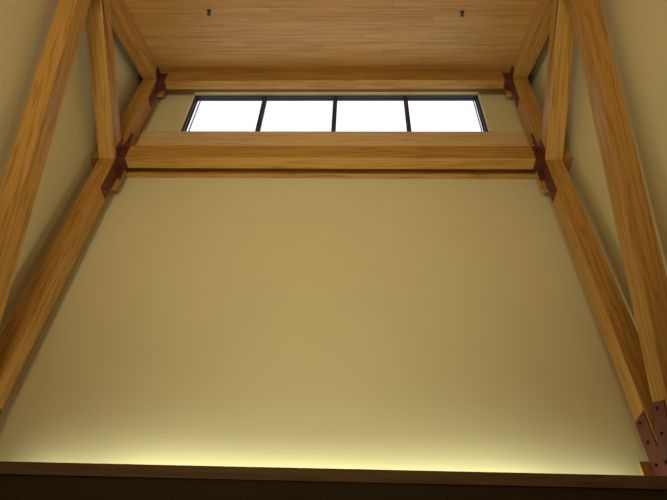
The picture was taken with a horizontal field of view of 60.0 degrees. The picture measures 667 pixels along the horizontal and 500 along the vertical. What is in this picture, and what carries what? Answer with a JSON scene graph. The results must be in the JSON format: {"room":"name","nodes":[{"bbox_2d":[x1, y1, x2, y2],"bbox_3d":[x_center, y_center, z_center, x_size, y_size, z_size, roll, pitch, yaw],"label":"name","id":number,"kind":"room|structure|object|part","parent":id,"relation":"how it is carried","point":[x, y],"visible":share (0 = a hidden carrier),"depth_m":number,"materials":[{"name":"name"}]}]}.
{"room":"lobby","nodes":[
{"label":"lobby","id":0,"kind":"room"},
{"bbox_2d":[0,0,142,336],"bbox_3d":[-3.176,-2.206,2.399,0.250,9.512,8.450,0,-46,2],"label":"wall","id":1,"kind":"structure","parent":0,"point":[25,25],"depth_m":5.89,"materials":[{"name":"beige paint"}]},
{"bbox_2d":[0,0,165,413],"bbox_3d":[-2.792,-3.320,3.549,0.413,6.281,8.425,0,-46,2],"label":"truss","id":2,"kind":"object","parent":1,"relation":"on","point":[21,180],"visible":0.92,"depth_m":5.64,"materials":[{"name":"brown wood"}]},
{"bbox_3d":[-2.560,-1.082,6.869,0.010,1.200,0.257,0,-46,2],"label":"gusset plate","id":3,"kind":"part","parent":2,"relation":"part of","materials":[{"name":"paint"}]},
{"bbox_3d":[-2.506,-2.297,8.092,0.010,0.650,0.285,0,-46,2],"label":"gusset plate","id":4,"kind":"part","parent":2,"relation":"part of","materials":[{"name":"paint"}]},
{"bbox_2d":[116,145,543,179],"bbox_3d":[-0.065,-1.047,6.828,4.996,0.454,0.175,0,-46,2],"label":"cross beam","id":5,"kind":"structure","parent":2,"relation":"attached to","point":[130,156],"depth_m":6.83,"materials":[{"name":"brown wood"}]},
{"bbox_3d":[-2.511,-1.057,6.914,0.084,0.437,0.164,0,-46,2],"label":"bracket plate","id":6,"kind":"part","parent":5,"relation":"part of","materials":[{"name":"paint"}]},
{"bbox_3d":[2.380,-1.016,6.738,0.084,0.437,0.164,0,-46,2],"label":"bracket plate","id":7,"kind":"part","parent":5,"relation":"part of","materials":[{"name":"paint"}]},
{"bbox_2d":[157,71,511,89],"bbox_3d":[-0.002,-2.450,8.259,4.996,0.365,0.153,0,-46,2],"label":"ridge beam","id":8,"kind":"structure","parent":2,"relation":"attached to","point":[212,79],"depth_m":8.17,"materials":[{"name":"brown wood"}]},
{"bbox_3d":[-2.439,-2.421,8.303,0.104,0.212,0.142,0,-46,2],"label":"bracket plate","id":9,"kind":"part","parent":8,"relation":"part of","materials":[{"name":"paint"}]},
{"bbox_3d":[2.431,-2.379,8.128,0.104,0.212,0.142,0,-46,2],"label":"bracket plate","id":10,"kind":"part","parent":8,"relation":"part of","materials":[{"name":"paint"}]},
{"bbox_2d":[0,89,648,474],"bbox_3d":[-0.085,-0.248,6.460,6.200,6.354,0.130,0,-46,2],"label":"wall","id":11,"kind":"structure","parent":0,"point":[329,323],"depth_m":5.32,"materials":[{"name":"beige paint"}]},
{"bbox_2d":[123,168,536,178],"bbox_3d":[-0.057,-0.985,7.079,5.666,0.275,0.063,0,-46,2],"label":"wooden beam","id":12,"kind":"structure","parent":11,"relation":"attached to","point":[130,172],"depth_m":6.99,"materials":[{"name":"brown wood"}]},
{"bbox_2d":[133,131,530,145],"bbox_3d":[-0.038,-1.403,7.510,5.666,0.405,0.063,0,-46,2],"label":"board","id":13,"kind":"object","parent":11,"relation":"attached to","point":[156,138],"visible":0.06,"depth_m":7.50,"materials":[{"name":"brown wood"}]},
{"bbox_2d":[182,95,487,131],"bbox_3d":[0.014,-1.917,8.285,4.170,1.538,0.165,0,-46,2],"label":"window","id":14,"kind":"structure","parent":11,"relation":"in","point":[405,98],"depth_m":8.50,"materials":[{"name":"brown metal"}]},
{"bbox_2d":[0,475,666,499],"bbox_3d":[-0.242,2.876,2.820,5.670,3.228,0.715,0,-46,2],"label":"wall","id":15,"kind":"structure","parent":0,"point":[12,487],"depth_m":3.69,"materials":[{"name":"brown wood"}]},
{"bbox_2d":[0,461,666,489],"bbox_3d":[-0.196,1.477,3.771,5.666,0.087,0.060,0,-46,2],"label":"ledge","id":16,"kind":"object","parent":15,"relation":"on","point":[504,479],"visible":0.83,"depth_m":3.74,"materials":[{"name":"brown wood"}]},
{"bbox_2d":[124,0,549,79],"bbox_3d":[-0.139,-4.026,4.073,6.300,4.933,8.880,0,-46,2],"label":"ceiling","id":17,"kind":"structure","parent":0,"point":[180,35],"depth_m":7.53,"materials":[{"name":"brown wood"}]},
{"bbox_2d":[528,0,666,332],"bbox_3d":[2.740,-2.156,2.187,0.250,9.512,8.450,0,-46,2],"label":"wall","id":18,"kind":"structure","parent":0,"point":[636,29],"depth_m":5.34,"materials":[{"name":"beige paint"}]},
{"bbox_2d":[504,0,666,475],"bbox_3d":[2.457,-3.276,3.361,0.413,6.281,8.425,0,-46,2],"label":"truss","id":19,"kind":"object","parent":18,"relation":"on","point":[639,359],"visible":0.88,"depth_m":5.11,"materials":[{"name":"brown wood"}]},
{"bbox_3d":[2.481,-2.255,7.913,0.010,0.650,0.285,0,-46,2],"label":"gusset plate","id":20,"kind":"part","parent":19,"relation":"part of","materials":[{"name":"paint"}]},
{"bbox_3d":[2.426,-1.040,6.690,0.010,1.200,0.257,0,-46,2],"label":"gusset plate","id":21,"kind":"part","parent":19,"relation":"part of","materials":[{"name":"paint"}]},
{"bbox_3d":[2.498,-0.305,6.006,0.195,5.944,0.193,0,-46,2],"label":"post","id":22,"kind":"part","parent":19,"relation":"part of","materials":[{"name":"brown wood"}]},
{"bbox_3d":[2.310,1.403,4.034,0.010,0.702,0.482,0,-46,2],"label":"gusset plate","id":23,"kind":"part","parent":19,"relation":"part of","materials":[{"name":"paint"}]}
]}

